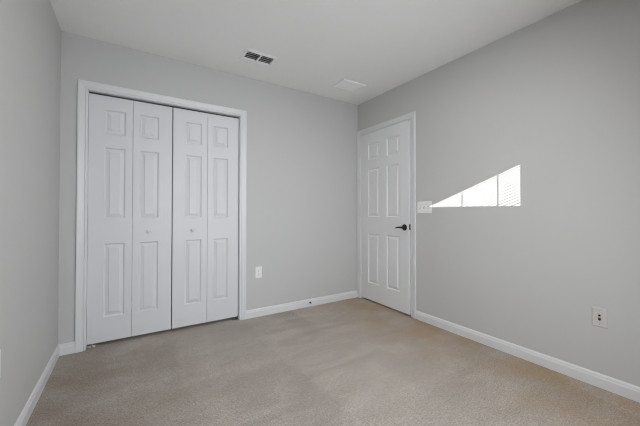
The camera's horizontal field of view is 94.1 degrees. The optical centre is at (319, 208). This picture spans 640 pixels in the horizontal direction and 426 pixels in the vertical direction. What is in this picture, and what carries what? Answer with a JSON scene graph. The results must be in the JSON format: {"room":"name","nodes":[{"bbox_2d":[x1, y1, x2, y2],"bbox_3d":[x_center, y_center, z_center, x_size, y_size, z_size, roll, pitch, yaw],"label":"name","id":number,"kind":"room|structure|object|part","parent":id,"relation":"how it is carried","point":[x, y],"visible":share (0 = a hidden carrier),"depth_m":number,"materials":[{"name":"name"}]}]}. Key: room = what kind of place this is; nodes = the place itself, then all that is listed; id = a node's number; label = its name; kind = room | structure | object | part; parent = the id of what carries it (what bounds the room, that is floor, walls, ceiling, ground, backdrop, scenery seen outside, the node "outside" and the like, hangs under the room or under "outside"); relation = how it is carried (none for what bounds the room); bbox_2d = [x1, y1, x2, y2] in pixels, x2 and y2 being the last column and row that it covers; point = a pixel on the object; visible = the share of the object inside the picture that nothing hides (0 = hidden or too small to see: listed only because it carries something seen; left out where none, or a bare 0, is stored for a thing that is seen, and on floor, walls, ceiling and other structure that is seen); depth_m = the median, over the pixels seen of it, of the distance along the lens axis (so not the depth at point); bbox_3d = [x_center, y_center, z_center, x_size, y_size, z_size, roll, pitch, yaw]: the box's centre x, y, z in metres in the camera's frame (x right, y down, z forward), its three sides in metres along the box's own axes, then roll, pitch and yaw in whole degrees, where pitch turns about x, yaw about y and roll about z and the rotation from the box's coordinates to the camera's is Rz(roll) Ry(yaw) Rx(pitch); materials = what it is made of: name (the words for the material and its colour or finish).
{"room":"empty bedroom","nodes":[
{"label":"empty bedroom","id":0,"kind":"room"},
{"bbox_2d":[0,0,60,425],"bbox_3d":[-1.043,-0.139,0.701,0.115,2.440,3.565,0,-1,-33],"label":"wall","id":1,"kind":"structure","parent":0,"point":[30,31],"depth_m":1.53,"materials":[{"name":"paint"}]},
{"bbox_2d":[14,345,59,425],"bbox_3d":[-1.021,1.040,0.771,0.013,0.083,3.450,0,-1,-33],"label":"baseboard","id":2,"kind":"structure","parent":1,"relation":"attached to","point":[23,418],"depth_m":1.69,"materials":[{"name":"paint"}]},
{"bbox_2d":[58,31,357,343],"bbox_3d":[-0.768,-0.113,3.061,3.120,2.440,0.115,0,-1,-33],"label":"wall","id":3,"kind":"structure","parent":0,"point":[301,171],"depth_m":3.15,"materials":[{"name":"paint"}]},
{"bbox_2d":[58,342,74,355],"bbox_3d":[-1.909,1.056,2.243,0.104,0.083,0.013,0,-1,-33],"label":"baseboard","id":4,"kind":"structure","parent":3,"relation":"attached to","point":[66,348],"depth_m":2.24,"materials":[{"name":"paint"}]},
{"bbox_2d":[86,93,171,348],"bbox_3d":[-1.583,0.093,2.512,0.596,2.014,0.070,0,-1,-33],"label":"door","id":5,"kind":"structure","parent":3,"relation":"in","point":[130,142],"depth_m":2.49,"materials":[{"name":"paint"}]},
{"bbox_2d":[75,79,246,352],"bbox_3d":[-1.335,0.056,2.687,1.332,2.093,0.132,0,-1,-33],"label":"door frame","id":6,"kind":"structure","parent":3,"relation":"attached to","point":[85,87],"depth_m":2.35,"materials":[{"name":"paint"}]},
{"bbox_2d":[171,108,238,328],"bbox_3d":[-1.074,0.098,2.838,0.598,2.014,0.070,0,-1,-33],"label":"door","id":7,"kind":"structure","parent":3,"relation":"in","point":[205,145],"depth_m":2.82,"materials":[{"name":"paint"}]},
{"bbox_2d":[255,266,261,277],"bbox_3d":[-0.632,0.656,3.066,0.070,0.115,0.009,0,-1,-33],"label":"wall outlet","id":8,"kind":"object","parent":3,"relation":"attached to","point":[258,270],"visible":1,"depth_m":3.06,"materials":[{"name":"white plastic"}]},
{"bbox_2d":[246,290,356,318],"bbox_3d":[-0.131,1.070,3.380,1.456,0.083,0.013,0,-1,-33],"label":"baseboard","id":9,"kind":"structure","parent":3,"relation":"attached to","point":[263,311],"depth_m":3.30,"materials":[{"name":"paint"}]},
{"bbox_2d":[50,0,581,104],"bbox_3d":[0.346,-1.392,2.077,4.490,0.100,4.365,0,-1,-33],"label":"ceiling","id":10,"kind":"structure","parent":0,"point":[382,46],"depth_m":2.24,"materials":[{"name":"paint"}]},
{"bbox_2d":[239,48,278,66],"bbox_3d":[-0.543,-1.381,2.645,0.302,0.102,0.200,0,-1,-33],"label":"ceiling vent","id":11,"kind":"object","parent":10,"relation":"in","point":[253,56],"visible":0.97,"depth_m":2.66,"materials":[{"name":"white metal"}]},
{"bbox_2d":[332,78,365,91],"bbox_3d":[0.314,-1.328,3.213,0.308,0.024,0.212,0,-1,-33],"label":"ceiling vent","id":12,"kind":"object","parent":10,"relation":"in","point":[345,84],"visible":1,"depth_m":3.20,"materials":[{"name":"white metal"}]},
{"bbox_2d":[26,297,639,425],"bbox_3d":[0.343,1.138,2.049,4.490,0.080,4.365,0,-1,-33],"label":"floor","id":13,"kind":"structure","parent":0,"point":[357,361],"depth_m":1.89,"materials":[{"name":"beige carpet"}]},
{"bbox_2d":[358,0,639,386],"bbox_3d":[1.489,-0.118,2.320,0.115,2.440,3.565,0,-1,-33],"label":"wall","id":14,"kind":"structure","parent":0,"point":[528,140],"depth_m":2.11,"materials":[{"name":"paint"}]},
{"bbox_2d":[360,120,410,314],"bbox_3d":[0.728,0.089,3.408,0.149,2.010,0.781,0,-1,-31],"label":"door","id":15,"kind":"structure","parent":14,"relation":"in","point":[385,212],"depth_m":3.34,"materials":[{"name":"paint"}]},
{"bbox_3d":[0.860,0.196,3.101,0.058,0.066,0.066,0,-1,-31],"label":"handle","id":16,"kind":"part","parent":15,"relation":"part of","materials":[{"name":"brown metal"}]},
{"bbox_2d":[357,111,415,318],"bbox_3d":[0.768,0.064,3.429,0.132,2.099,0.911,0,-1,-33],"label":"door frame","id":17,"kind":"structure","parent":14,"relation":"attached to","point":[411,116],"depth_m":3.07,"materials":[{"name":"paint"}]},
{"bbox_2d":[417,201,430,212],"bbox_3d":[1.019,-0.012,2.928,0.020,0.118,0.164,0,-1,-33],"label":"light switch","id":18,"kind":"object","parent":14,"relation":"attached to","point":[422,207],"visible":1,"depth_m":2.92,"materials":[{"name":"white plastic"}]},
{"bbox_2d":[415,310,639,402],"bbox_3d":[1.649,1.056,1.935,0.013,0.083,2.534,0,-1,-33],"label":"baseboard","id":19,"kind":"structure","parent":14,"relation":"attached to","point":[616,386],"depth_m":2.08,"materials":[{"name":"paint"}]},
{"bbox_2d":[592,306,607,328],"bbox_3d":[1.718,0.669,1.831,0.015,0.117,0.072,0,-1,-33],"label":"wall jack","id":20,"kind":"object","parent":14,"relation":"attached to","point":[599,315],"visible":1,"depth_m":1.83,"materials":[{"name":"grey plastic"}]}
]}

